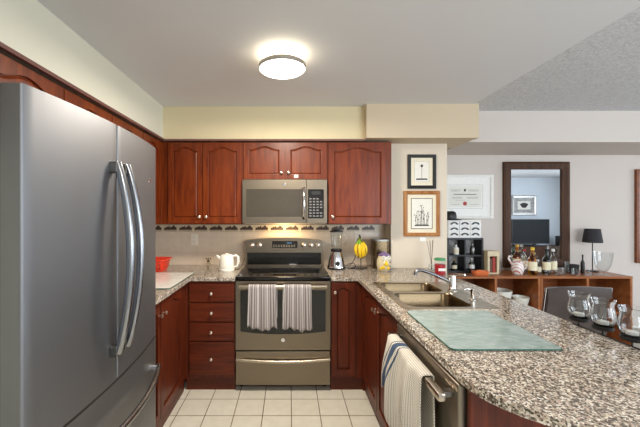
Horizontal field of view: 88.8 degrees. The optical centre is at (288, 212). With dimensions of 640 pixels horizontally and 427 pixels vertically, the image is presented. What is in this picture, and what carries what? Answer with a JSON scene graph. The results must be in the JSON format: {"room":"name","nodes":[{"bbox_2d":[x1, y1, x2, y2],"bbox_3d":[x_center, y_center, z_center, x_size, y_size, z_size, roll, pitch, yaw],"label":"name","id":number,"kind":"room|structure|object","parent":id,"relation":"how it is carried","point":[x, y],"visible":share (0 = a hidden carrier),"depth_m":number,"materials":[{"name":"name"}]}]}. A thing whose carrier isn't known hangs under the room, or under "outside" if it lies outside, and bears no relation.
{"room":"kitchen","nodes":[
{"label":"kitchen","id":0,"kind":"room"},
{"bbox_2d":[37,0,639,110],"bbox_3d":[3.080,-0.974,1.150,9.240,0.060,5.300,0,0,0],"label":"ceiling","id":1,"kind":"structure","parent":0,"point":[179,52],"depth_m":1.88,"materials":[{"name":"paint"}]},
{"bbox_2d":[0,0,165,141],"bbox_3d":[-1.280,-0.796,0.930,0.320,0.294,4.660,0,0,0],"label":"soffit","id":2,"kind":"structure","parent":1,"relation":"attached to","point":[28,27],"depth_m":1.67,"materials":[{"name":"beige paint"}]},
{"bbox_2d":[259,45,305,78],"bbox_3d":[-0.040,-0.894,1.945,0.282,0.098,0.282,0,0,0],"label":"ceiling light","id":3,"kind":"object","parent":1,"relation":"attached to","point":[278,61],"visible":1,"depth_m":1.87,"materials":[{"name":"white glass"}]},
{"bbox_2d":[260,59,304,78],"bbox_3d":[-0.040,-0.862,1.945,0.268,0.033,0.268,0,0,0],"label":"diffuser","id":4,"kind":"object","parent":3,"relation":"attached to","point":[272,68],"depth_m":1.91,"materials":[{"name":"white glass"}]},
{"bbox_2d":[363,104,478,147],"bbox_3d":[1.159,-0.796,3.038,0.975,0.296,0.443,0,0,0],"label":"trim","id":5,"kind":"structure","parent":1,"relation":"attached to","point":[453,125],"depth_m":2.82,"materials":[{"name":"beige paint"}]},
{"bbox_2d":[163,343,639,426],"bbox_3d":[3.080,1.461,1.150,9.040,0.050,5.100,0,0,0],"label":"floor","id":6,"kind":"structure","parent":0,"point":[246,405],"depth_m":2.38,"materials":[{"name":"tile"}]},
{"bbox_2d":[0,83,160,426],"bbox_3d":[-1.016,0.536,1.363,0.807,1.800,0.925,0,0,0],"label":"refrigerator","id":7,"kind":"object","parent":6,"relation":"on","point":[78,188],"visible":1,"depth_m":1.08,"materials":[{"name":"metal"}]},
{"bbox_2d":[156,284,185,426],"bbox_3d":[-1.109,0.994,2.225,0.653,0.884,0.780,0,0,0],"label":"base cabinet","id":8,"kind":"object","parent":6,"relation":"on","point":[171,311],"visible":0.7,"depth_m":2.24,"materials":[{"name":"brown wood"}]},
{"bbox_2d":[186,280,236,389],"bbox_3d":[-0.918,0.994,2.913,0.964,0.884,0.683,0,0,0],"label":"base cabinet","id":9,"kind":"object","parent":6,"relation":"on","point":[210,305],"visible":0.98,"depth_m":2.60,"materials":[{"name":"brown wood"}]},
{"bbox_2d":[156,265,244,304],"bbox_3d":[-0.936,0.536,2.543,1.004,0.030,1.416,0,0,0],"label":"countertop","id":10,"kind":"structure","parent":9,"relation":"on","point":[201,272],"depth_m":2.73,"materials":[{"name":"grey stone"}]},
{"bbox_2d":[156,257,171,271],"bbox_3d":[-1.228,0.466,2.920,0.301,0.109,0.216,0,0,0],"label":"plastic basket","id":11,"kind":"object","parent":10,"relation":"on","point":[162,263],"visible":0.33,"depth_m":2.86,"materials":[{"name":"red plastic"}]},
{"bbox_2d":[156,272,193,288],"bbox_3d":[-1.029,0.517,2.490,0.445,0.008,0.583,0,0,0],"label":"glass cutting board","id":12,"kind":"object","parent":10,"relation":"on","point":[164,280],"visible":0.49,"depth_m":2.53,"materials":[{"name":"glass"}]},
{"bbox_2d":[216,253,244,271],"bbox_3d":[-0.480,0.442,3.015,0.169,0.158,0.387,0,0,34],"label":"electric kettle","id":13,"kind":"object","parent":10,"relation":"on","point":[226,263],"visible":1,"depth_m":2.87,"materials":[{"name":"white ceramic"}]},
{"bbox_2d":[235,237,330,385],"bbox_3d":[-0.048,0.841,2.890,0.764,1.188,0.710,0,0,0],"label":"electric range","id":14,"kind":"object","parent":6,"relation":"on","point":[279,356],"visible":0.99,"depth_m":2.60,"materials":[{"name":"metal"}]},
{"bbox_2d":[247,284,276,330],"bbox_3d":[-0.209,0.746,2.550,0.235,0.362,0.061,0,0,0],"label":"dish towel","id":15,"kind":"object","parent":14,"relation":"hanging from","point":[262,298],"visible":0.99,"depth_m":2.53,"materials":[{"name":"white fabric"}]},
{"bbox_2d":[235,265,330,279],"bbox_3d":[-0.048,0.529,2.900,0.764,0.030,0.600,0,0,0],"label":"cooktop","id":16,"kind":"object","parent":14,"relation":"in","point":[249,272],"depth_m":2.79,"materials":[{"name":"black glass"}]},
{"bbox_2d":[282,284,311,332],"bbox_3d":[0.064,0.750,2.550,0.232,0.369,0.059,0,0,0],"label":"dish towel","id":17,"kind":"object","parent":14,"relation":"hanging from","point":[296,298],"visible":1,"depth_m":2.53,"materials":[{"name":"white fabric"}]},
{"bbox_2d":[330,280,361,389],"bbox_3d":[0.465,0.994,2.913,0.254,0.884,0.684,0,0,0],"label":"base cabinet","id":18,"kind":"object","parent":6,"relation":"on","point":[345,296],"visible":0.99,"depth_m":2.61,"materials":[{"name":"brown wood"}]},
{"bbox_2d":[323,265,639,426],"bbox_3d":[0.840,0.536,1.998,1.006,0.030,2.506,0,0,0],"label":"countertop","id":19,"kind":"structure","parent":18,"relation":"on","point":[594,379],"depth_m":1.11,"materials":[{"name":"grey stone"}]},
{"bbox_2d":[327,229,357,269],"bbox_3d":[0.554,0.337,3.065,0.411,0.367,0.196,0,0,-28],"label":"blender","id":20,"kind":"object","parent":19,"relation":"on","point":[336,260],"visible":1,"depth_m":2.97,"materials":[{"name":"silver metal"}]},
{"bbox_2d":[351,234,366,269],"bbox_3d":[0.655,0.363,3.040,0.154,0.315,0.154,0,0,0],"label":"stand","id":21,"kind":"object","parent":19,"relation":"on","point":[360,267],"visible":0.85,"depth_m":3.02,"materials":[{"name":"metal"}]},
{"bbox_2d":[354,237,367,258],"bbox_3d":[0.660,0.327,2.982,0.103,0.206,0.093,0,0,37],"label":"banana bunch","id":22,"kind":"object","parent":21,"relation":"hanging from","point":[360,248],"visible":1,"depth_m":2.97,"materials":[{"name":"yellow food"}]},
{"bbox_2d":[371,238,388,268],"bbox_3d":[0.858,0.385,3.070,0.149,0.271,0.144,0,0,0],"label":"canister","id":23,"kind":"object","parent":19,"relation":"on","point":[378,245],"visible":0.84,"depth_m":3.00,"materials":[{"name":"ceramic"}]},
{"bbox_2d":[377,251,391,271],"bbox_3d":[0.850,0.433,2.899,0.128,0.176,0.141,0,0,0],"label":"cookie jar","id":24,"kind":"object","parent":19,"relation":"on","point":[384,264],"visible":1,"depth_m":2.85,"materials":[{"name":"beige ceramic"}]},
{"bbox_2d":[427,240,432,269],"bbox_3d":[1.283,0.383,2.929,0.057,0.276,0.053,0,0,-27],"label":"reed diffuser","id":25,"kind":"object","parent":19,"relation":"on","point":[432,240],"visible":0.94,"depth_m":2.93,"materials":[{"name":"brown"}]},
{"bbox_2d":[373,282,499,309],"bbox_3d":[0.881,0.604,2.083,0.527,0.174,0.682,0,0,0],"label":"sink","id":26,"kind":"object","parent":19,"relation":"in","point":[408,295],"visible":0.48,"depth_m":2.08,"materials":[{"name":"metal"}]},
{"bbox_2d":[464,288,475,299],"bbox_3d":[1.076,0.481,1.930,0.067,0.070,0.037,0,0,0],"label":"soap dispenser","id":27,"kind":"object","parent":26,"relation":"on","point":[472,291],"visible":1,"depth_m":1.92,"materials":[{"name":"silver metal"}]},
{"bbox_2d":[414,268,464,290],"bbox_3d":[1.004,0.448,2.180,0.312,0.137,0.092,0,0,24],"label":"faucet","id":28,"kind":"object","parent":19,"relation":"on","point":[452,279],"visible":1,"depth_m":2.16,"materials":[{"name":"silver metal"}]},
{"bbox_2d":[434,257,445,274],"bbox_3d":[1.272,0.452,2.740,0.090,0.137,0.089,0,0,0],"label":"candle jar","id":29,"kind":"object","parent":19,"relation":"on","point":[440,269],"visible":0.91,"depth_m":2.71,"materials":[{"name":"red glass"}]},
{"bbox_2d":[407,311,561,349],"bbox_3d":[0.824,0.517,1.461,0.426,0.008,0.481,0,0,0],"label":"glass cutting board","id":30,"kind":"object","parent":19,"relation":"on","point":[458,330],"visible":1,"depth_m":1.39,"materials":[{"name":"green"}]},
{"bbox_2d":[569,315,639,349],"bbox_3d":[1.325,0.500,1.310,0.070,0.042,0.420,0,0,0],"label":"candle holder","id":31,"kind":"object","parent":19,"relation":"on","point":[632,340],"visible":0.86,"depth_m":1.35,"materials":[{"name":"metal"}]},
{"bbox_2d":[567,291,590,318],"bbox_3d":[1.325,0.422,1.485,0.084,0.112,0.084,0,0,0],"label":"candle cup","id":32,"kind":"object","parent":31,"relation":"on","point":[578,305],"visible":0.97,"depth_m":1.46,"materials":[{"name":"clear glass"}]},
{"bbox_2d":[569,315,588,322],"bbox_3d":[1.325,0.487,1.485,0.070,0.017,0.070,0,0,0],"label":"tray","id":33,"kind":"object","parent":31,"relation":"on","point":[578,320],"depth_m":1.47,"materials":[{"name":"metal"}]},
{"bbox_2d":[589,297,616,327],"bbox_3d":[1.325,0.422,1.372,0.084,0.112,0.084,0,0,0],"label":"candle cup","id":34,"kind":"object","parent":31,"relation":"on","point":[602,313],"visible":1,"depth_m":1.35,"materials":[{"name":"clear glass"}]},
{"bbox_2d":[592,323,614,331],"bbox_3d":[1.325,0.487,1.372,0.070,0.017,0.070,0,0,0],"label":"tray","id":35,"kind":"object","parent":31,"relation":"on","point":[602,329],"depth_m":1.35,"materials":[{"name":"metal"}]},
{"bbox_2d":[617,304,639,338],"bbox_3d":[1.325,0.422,1.255,0.084,0.112,0.084,0,0,0],"label":"candle cup","id":36,"kind":"object","parent":31,"relation":"on","point":[628,321],"visible":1,"depth_m":1.24,"materials":[{"name":"clear glass"}]},
{"bbox_2d":[619,333,639,342],"bbox_3d":[1.325,0.487,1.255,0.070,0.017,0.070,0,0,0],"label":"tray","id":37,"kind":"object","parent":31,"relation":"on","point":[632,340],"depth_m":1.24,"materials":[{"name":"metal"}]},
{"bbox_2d":[362,286,398,426],"bbox_3d":[0.833,0.994,2.145,0.574,0.884,0.940,0,0,0],"label":"base cabinet","id":38,"kind":"object","parent":6,"relation":"on","point":[377,321],"visible":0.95,"depth_m":2.21,"materials":[{"name":"brown wood"}]},
{"bbox_2d":[388,323,466,426],"bbox_3d":[0.798,0.997,1.365,0.604,0.878,0.610,0,0,0],"label":"dishwasher","id":39,"kind":"object","parent":6,"relation":"on","point":[450,395],"visible":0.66,"depth_m":1.15,"materials":[{"name":"metal"}]},
{"bbox_2d":[381,334,434,426],"bbox_3d":[0.486,0.834,1.402,0.098,0.481,0.507,0,0,0],"label":"dish towel","id":40,"kind":"object","parent":39,"relation":"hanging from","point":[408,402],"visible":0.99,"depth_m":1.32,"materials":[{"name":"white fabric"}]},
{"bbox_2d":[447,270,540,309],"bbox_3d":[2.093,1.043,3.489,0.926,0.786,0.378,0,0,0],"label":"sideboard","id":41,"kind":"object","parent":6,"relation":"on","point":[528,285],"visible":0.16,"depth_m":3.41,"materials":[{"name":"brown wood"}]},
{"bbox_2d":[447,238,482,272],"bbox_3d":[1.901,0.462,3.580,0.389,0.375,0.160,0,0,0],"label":"organizer","id":42,"kind":"object","parent":41,"relation":"on","point":[462,260],"visible":0.56,"depth_m":3.56,"materials":[{"name":"black wood"}]},
{"bbox_2d":[451,259,456,270],"bbox_3d":[1.800,0.570,3.545,0.057,0.120,0.057,0,0,0],"label":"bottle","id":43,"kind":"object","parent":42,"relation":"in","point":[453,265],"visible":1,"depth_m":3.52,"materials":[{"name":"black glass"}]},
{"bbox_2d":[453,243,458,254],"bbox_3d":[1.820,0.397,3.545,0.061,0.120,0.061,0,0,0],"label":"bottle","id":44,"kind":"object","parent":42,"relation":"on","point":[455,249],"visible":1,"depth_m":3.52,"materials":[{"name":"white glass"}]},
{"bbox_2d":[447,220,480,237],"bbox_3d":[1.897,0.179,3.575,0.361,0.192,0.159,0,0,0],"label":"box","id":45,"kind":"object","parent":42,"relation":"on","point":[455,228],"visible":0.99,"depth_m":3.51,"materials":[{"name":"white cardboard"}]},
{"bbox_2d":[447,211,460,219],"bbox_3d":[1.775,0.034,3.560,0.216,0.098,0.184,0,0,0],"label":"felt hat","id":46,"kind":"object","parent":45,"relation":"on","point":[451,215],"visible":0.77,"depth_m":3.51,"materials":[{"name":"black fabric"}]},
{"bbox_2d":[449,253,481,255],"bbox_3d":[1.901,0.465,3.577,0.349,0.016,0.150,0,0,0],"label":"shelf","id":47,"kind":"object","parent":42,"relation":"attached to","point":[450,254],"depth_m":3.52,"materials":[{"name":"black wood"}]},
{"bbox_2d":[468,258,474,270],"bbox_3d":[1.990,0.565,3.545,0.061,0.130,0.061,0,0,0],"label":"bottle","id":48,"kind":"object","parent":42,"relation":"in","point":[471,266],"visible":0.94,"depth_m":3.52,"materials":[{"name":"glass"}]},
{"bbox_2d":[470,242,474,254],"bbox_3d":[2.000,0.389,3.545,0.052,0.135,0.052,0,0,0],"label":"bottle","id":49,"kind":"object","parent":42,"relation":"in","point":[472,248],"visible":1,"depth_m":3.53,"materials":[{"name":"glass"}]},
{"bbox_2d":[471,270,489,275],"bbox_3d":[1.970,0.626,3.349,0.170,0.047,0.087,0,0,0],"label":"bowl","id":50,"kind":"object","parent":41,"relation":"on","point":[485,273],"visible":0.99,"depth_m":3.32,"materials":[{"name":"orange ceramic"}]},
{"bbox_2d":[483,250,499,273],"bbox_3d":[2.165,0.530,3.495,0.130,0.240,0.118,0,0,0],"label":"rack","id":51,"kind":"object","parent":41,"relation":"on","point":[486,253],"visible":0.62,"depth_m":3.44,"materials":[{"name":"beige wood"}]},
{"bbox_2d":[490,258,491,272],"bbox_3d":[2.144,0.564,3.495,0.028,0.148,0.090,0,0,0],"label":"book","id":52,"kind":"object","parent":51,"relation":"in","point":[490,258],"visible":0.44,"depth_m":3.45,"materials":[{"name":"red paper"}]},
{"bbox_2d":[490,256,494,272],"bbox_3d":[2.177,0.558,3.495,0.030,0.160,0.090,0,0,0],"label":"book","id":53,"kind":"object","parent":51,"relation":"in","point":[493,258],"visible":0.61,"depth_m":3.45,"materials":[{"name":"red paper"}]},
{"bbox_2d":[497,287,512,298],"bbox_3d":[2.235,0.917,3.440,0.220,0.200,0.220,0,0,0],"label":"bowl","id":54,"kind":"object","parent":41,"relation":"on","point":[505,292],"visible":0.19,"depth_m":3.36,"materials":[{"name":"white ceramic"}]},
{"bbox_2d":[508,255,526,274],"bbox_3d":[2.403,0.550,3.421,0.180,0.199,0.116,0,0,30],"label":"pitcher","id":55,"kind":"object","parent":41,"relation":"on","point":[517,267],"visible":1,"depth_m":3.39,"materials":[{"name":"white ceramic"}]},
{"bbox_2d":[513,244,521,260],"bbox_3d":[2.500,0.500,3.560,0.085,0.300,0.084,0,0,0],"label":"liquor bottle","id":56,"kind":"object","parent":41,"relation":"on","point":[517,256],"visible":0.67,"depth_m":3.54,"materials":[{"name":"orange glass"}]},
{"bbox_2d":[511,295,529,304],"bbox_3d":[2.442,0.953,3.430,0.164,0.130,0.164,0,0,0],"label":"bowl","id":57,"kind":"object","parent":41,"relation":"on","point":[523,299],"visible":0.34,"depth_m":3.39,"materials":[{"name":"white ceramic"}]},
{"bbox_2d":[528,247,536,274],"bbox_3d":[2.548,0.507,3.400,0.081,0.285,0.080,0,0,0],"label":"liquor bottle","id":58,"kind":"object","parent":41,"relation":"on","point":[532,260],"visible":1,"depth_m":3.37,"materials":[{"name":"orange"}]},
{"bbox_2d":[467,389,549,426],"bbox_3d":[0.858,0.994,2.035,0.565,0.884,2.030,0,0,0],"label":"end panel","id":59,"kind":"object","parent":6,"relation":"on","point":[480,413],"visible":0.02,"depth_m":1.03,"materials":[{"name":"brown wood"}]},
{"bbox_2d":[541,286,612,334],"bbox_3d":[1.774,0.947,2.236,0.423,0.979,0.528,0,0,0],"label":"dining chair","id":60,"kind":"object","parent":6,"relation":"on","point":[555,299],"visible":0.16,"depth_m":1.99,"materials":[{"name":"leather"}]},
{"bbox_2d":[524,270,632,344],"bbox_3d":[3.026,1.043,3.489,0.932,0.786,0.378,0,0,0],"label":"sideboard","id":61,"kind":"object","parent":6,"relation":"on","point":[622,285],"visible":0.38,"depth_m":3.41,"materials":[{"name":"brown wood"}]},
{"bbox_2d":[542,249,550,273],"bbox_3d":[2.725,0.517,3.440,0.073,0.265,0.072,0,0,0],"label":"liquor bottle","id":62,"kind":"object","parent":61,"relation":"on","point":[546,262],"visible":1,"depth_m":3.42,"materials":[{"name":"green glass"}]},
{"bbox_2d":[551,249,556,269],"bbox_3d":[2.812,0.519,3.460,0.069,0.262,0.068,0,0,0],"label":"liquor bottle","id":63,"kind":"object","parent":61,"relation":"on","point":[553,263],"visible":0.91,"depth_m":3.43,"materials":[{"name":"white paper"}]},
{"bbox_2d":[564,264,579,273],"bbox_3d":[3.045,0.605,3.500,0.130,0.090,0.130,0,0,0],"label":"bowl","id":64,"kind":"object","parent":61,"relation":"on","point":[572,268],"visible":0.98,"depth_m":3.46,"materials":[{"name":"clear glass"}]},
{"bbox_2d":[580,255,584,273],"bbox_3d":[3.135,0.550,3.470,0.036,0.200,0.036,0,0,0],"label":"bottle","id":65,"kind":"object","parent":61,"relation":"on","point":[582,263],"visible":1,"depth_m":3.46,"materials":[{"name":"black glass"}]},
{"bbox_2d":[582,229,602,271],"bbox_3d":[3.338,0.415,3.575,0.176,0.470,0.176,0,0,0],"label":"table lamp","id":66,"kind":"object","parent":61,"relation":"on","point":[592,236],"visible":1,"depth_m":3.53,"materials":[{"name":"fabric"}]},
{"bbox_2d":[385,144,446,273],"bbox_3d":[1.224,0.246,3.430,0.528,2.380,0.740,0,0,0],"label":"wall pier","id":67,"kind":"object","parent":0,"point":[404,251],"visible":0.14,"depth_m":3.06,"materials":[{"name":"paint"}]},
{"bbox_2d":[407,154,435,188],"bbox_3d":[1.248,-0.384,3.050,0.265,0.320,0.020,0,0,0],"label":"picture frame","id":68,"kind":"object","parent":67,"relation":"attached to","point":[421,168],"visible":1,"depth_m":3.05,"materials":[{"name":"metal"}]},
{"bbox_2d":[414,161,428,181],"bbox_3d":[1.248,-0.384,3.053,0.139,0.194,0.001,0,0,0],"label":"print","id":69,"kind":"object","parent":68,"relation":"attached to","point":[421,168],"depth_m":3.05},
{"bbox_2d":[404,191,439,235],"bbox_3d":[1.248,0.010,3.049,0.339,0.426,0.022,0,0,0],"label":"picture frame","id":70,"kind":"object","parent":67,"relation":"attached to","point":[421,208],"visible":1,"depth_m":3.05,"materials":[{"name":"brown wood"}]},
{"bbox_2d":[412,199,431,227],"bbox_3d":[1.248,0.010,3.053,0.191,0.278,0.001,0,0,0],"label":"print","id":71,"kind":"object","parent":70,"relation":"attached to","point":[421,208],"depth_m":3.05},
{"bbox_2d":[447,155,639,306],"bbox_3d":[4.594,0.246,3.750,6.212,2.380,0.100,0,0,0],"label":"wall","id":72,"kind":"structure","parent":0,"point":[601,186],"depth_m":3.70,"materials":[{"name":"white paint"}]},
{"bbox_2d":[447,175,493,218],"bbox_3d":[1.999,-0.179,3.689,0.638,0.500,0.022,0,0,0],"label":"certificate","id":73,"kind":"object","parent":72,"relation":"attached to","point":[469,196],"visible":0.9,"depth_m":3.69,"materials":[{"name":"paper"}]},
{"bbox_2d":[502,162,569,266],"bbox_3d":[2.803,0.024,3.680,0.745,1.195,0.040,0,0,0],"label":"wall mirror","id":74,"kind":"object","parent":72,"relation":"attached to","point":[535,195],"visible":0.9,"depth_m":3.69,"materials":[{"name":"brown wood"}]},
{"bbox_2d":[511,169,560,259],"bbox_3d":[2.803,0.024,3.696,0.579,1.029,0.003,0,0,0],"label":"mirror glass","id":75,"kind":"object","parent":74,"relation":"attached to","point":[535,193],"depth_m":3.69,"materials":[{"name":"white"}]},
{"bbox_2d":[447,111,639,154],"bbox_3d":[4.623,-0.799,3.358,5.953,0.290,0.683,0,0,0],"label":"soffit","id":76,"kind":"structure","parent":72,"relation":"attached to","point":[500,132],"depth_m":3.02,"materials":[{"name":"white paint"}]},
{"bbox_2d":[634,169,639,262],"bbox_3d":[4.215,0.041,3.682,0.570,1.060,0.034,0,0,0],"label":"wall mirror","id":77,"kind":"object","parent":72,"relation":"attached to","point":[636,171],"visible":1,"depth_m":3.67,"materials":[{"name":"brown wood"}]},
{"bbox_3d":[-0.240,0.246,3.310,2.400,2.380,0.100,0,0,0],"label":"wall","id":78,"kind":"structure","parent":0,"visible":0},
{"bbox_2d":[163,106,364,141],"bbox_3d":[-0.224,-0.796,3.075,1.792,0.294,0.370,0,0,0],"label":"soffit","id":79,"kind":"structure","parent":78,"relation":"attached to","point":[179,122],"depth_m":2.89,"materials":[{"name":"beige paint"}]},
{"bbox_2d":[156,223,384,264],"bbox_3d":[-0.240,0.316,3.256,2.400,0.440,0.008,0,0,0],"label":"wall","id":80,"kind":"structure","parent":78,"relation":"attached to","point":[176,245],"depth_m":3.25,"materials":[{"name":"tile"}]},
{"bbox_2d":[191,234,197,244],"bbox_3d":[-0.945,0.271,3.247,0.070,0.114,0.009,0,0,0],"label":"wall outlet","id":81,"kind":"object","parent":80,"relation":"attached to","point":[194,237],"visible":1,"depth_m":3.25,"materials":[{"name":"beige plastic"}]},
{"bbox_2d":[162,142,244,223],"bbox_3d":[-0.776,-0.264,3.054,0.728,0.734,0.385,0,0,0],"label":"upper cabinet","id":82,"kind":"object","parent":80,"relation":"attached to","point":[202,181],"visible":0.99,"depth_m":2.90,"materials":[{"name":"brown wood"}]},
{"bbox_2d":[205,257,211,263],"bbox_3d":[-0.805,0.480,3.249,0.076,0.076,0.006,0,0,0],"label":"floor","id":83,"kind":"structure","parent":80,"relation":"attached to","point":[208,260],"depth_m":3.25,"materials":[{"name":"beige tile"}]},
{"bbox_2d":[156,224,384,231],"bbox_3d":[-0.237,0.156,3.248,2.385,0.084,0.007,0,0,0],"label":"trim","id":84,"kind":"structure","parent":80,"relation":"attached to","point":[159,227],"depth_m":3.25,"materials":[{"name":"tile"}]},
{"bbox_2d":[354,231,360,241],"bbox_3d":[0.688,0.241,3.247,0.070,0.114,0.009,0,0,0],"label":"wall outlet","id":85,"kind":"object","parent":80,"relation":"attached to","point":[356,233],"visible":0.72,"depth_m":3.25,"materials":[{"name":"beige plastic"}]},
{"bbox_2d":[326,142,390,223],"bbox_3d":[0.631,-0.264,3.054,0.569,0.734,0.385,0,0,0],"label":"upper cabinet","id":86,"kind":"object","parent":80,"relation":"attached to","point":[359,173],"visible":0.99,"depth_m":2.90,"materials":[{"name":"brown wood"}]},
{"bbox_2d":[243,142,327,179],"bbox_3d":[-0.033,-0.461,3.059,0.755,0.340,0.397,0,0,0],"label":"upper cabinet","id":87,"kind":"object","parent":78,"relation":"attached to","point":[261,160],"visible":1,"depth_m":2.90,"materials":[{"name":"brown wood"}]},
{"bbox_2d":[165,139,364,140],"bbox_3d":[-0.213,-0.640,2.874,1.770,0.014,0.029,0,0,0],"label":"trim","id":88,"kind":"structure","parent":87,"relation":"attached to","point":[165,139],"depth_m":2.86,"materials":[{"name":"brown wood"}]},
{"bbox_2d":[242,180,326,222],"bbox_3d":[-0.037,-0.097,3.019,0.742,0.385,0.452,0,0,0],"label":"microwave","id":89,"kind":"object","parent":87,"relation":"attached to","point":[263,201],"visible":1,"depth_m":2.85,"materials":[{"name":"metal"}]},
{"bbox_3d":[-1.490,0.246,0.930,0.100,2.380,4.860,0,0,0],"label":"wall","id":90,"kind":"structure","parent":0,"visible":0},
{"bbox_2d":[0,53,111,121],"bbox_3d":[-1.266,-0.515,1.620,0.347,0.232,0.878,0,0,0],"label":"upper cabinet","id":91,"kind":"object","parent":90,"relation":"attached to","point":[11,71],"visible":0.31,"depth_m":1.46,"materials":[{"name":"brown wood"}]},
{"bbox_2d":[112,115,142,138],"bbox_3d":[-1.266,-0.264,2.280,0.347,0.734,0.438,0,0,0],"label":"upper cabinet","id":92,"kind":"object","parent":90,"relation":"attached to","point":[115,120],"visible":0.12,"depth_m":2.26,"materials":[{"name":"brown wood"}]},
{"bbox_2d":[142,131,161,223],"bbox_3d":[-1.266,-0.264,2.704,0.347,0.734,0.406,0,0,0],"label":"upper cabinet","id":93,"kind":"object","parent":90,"relation":"attached to","point":[157,144],"visible":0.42,"depth_m":2.79,"materials":[{"name":"brown wood"}]},
{"bbox_3d":[-1.266,-0.515,0.740,0.347,0.232,0.878,0,0,0],"label":"upper cabinet","id":94,"kind":"object","parent":90,"relation":"attached to","visible":0},
{"bbox_2d":[0,42,164,140],"bbox_3d":[-1.106,-0.640,1.295,0.028,0.014,3.190,0,0,0],"label":"trim","id":95,"kind":"structure","parent":94,"relation":"attached to","point":[3,47],"depth_m":1.61,"materials":[{"name":"brown wood"}]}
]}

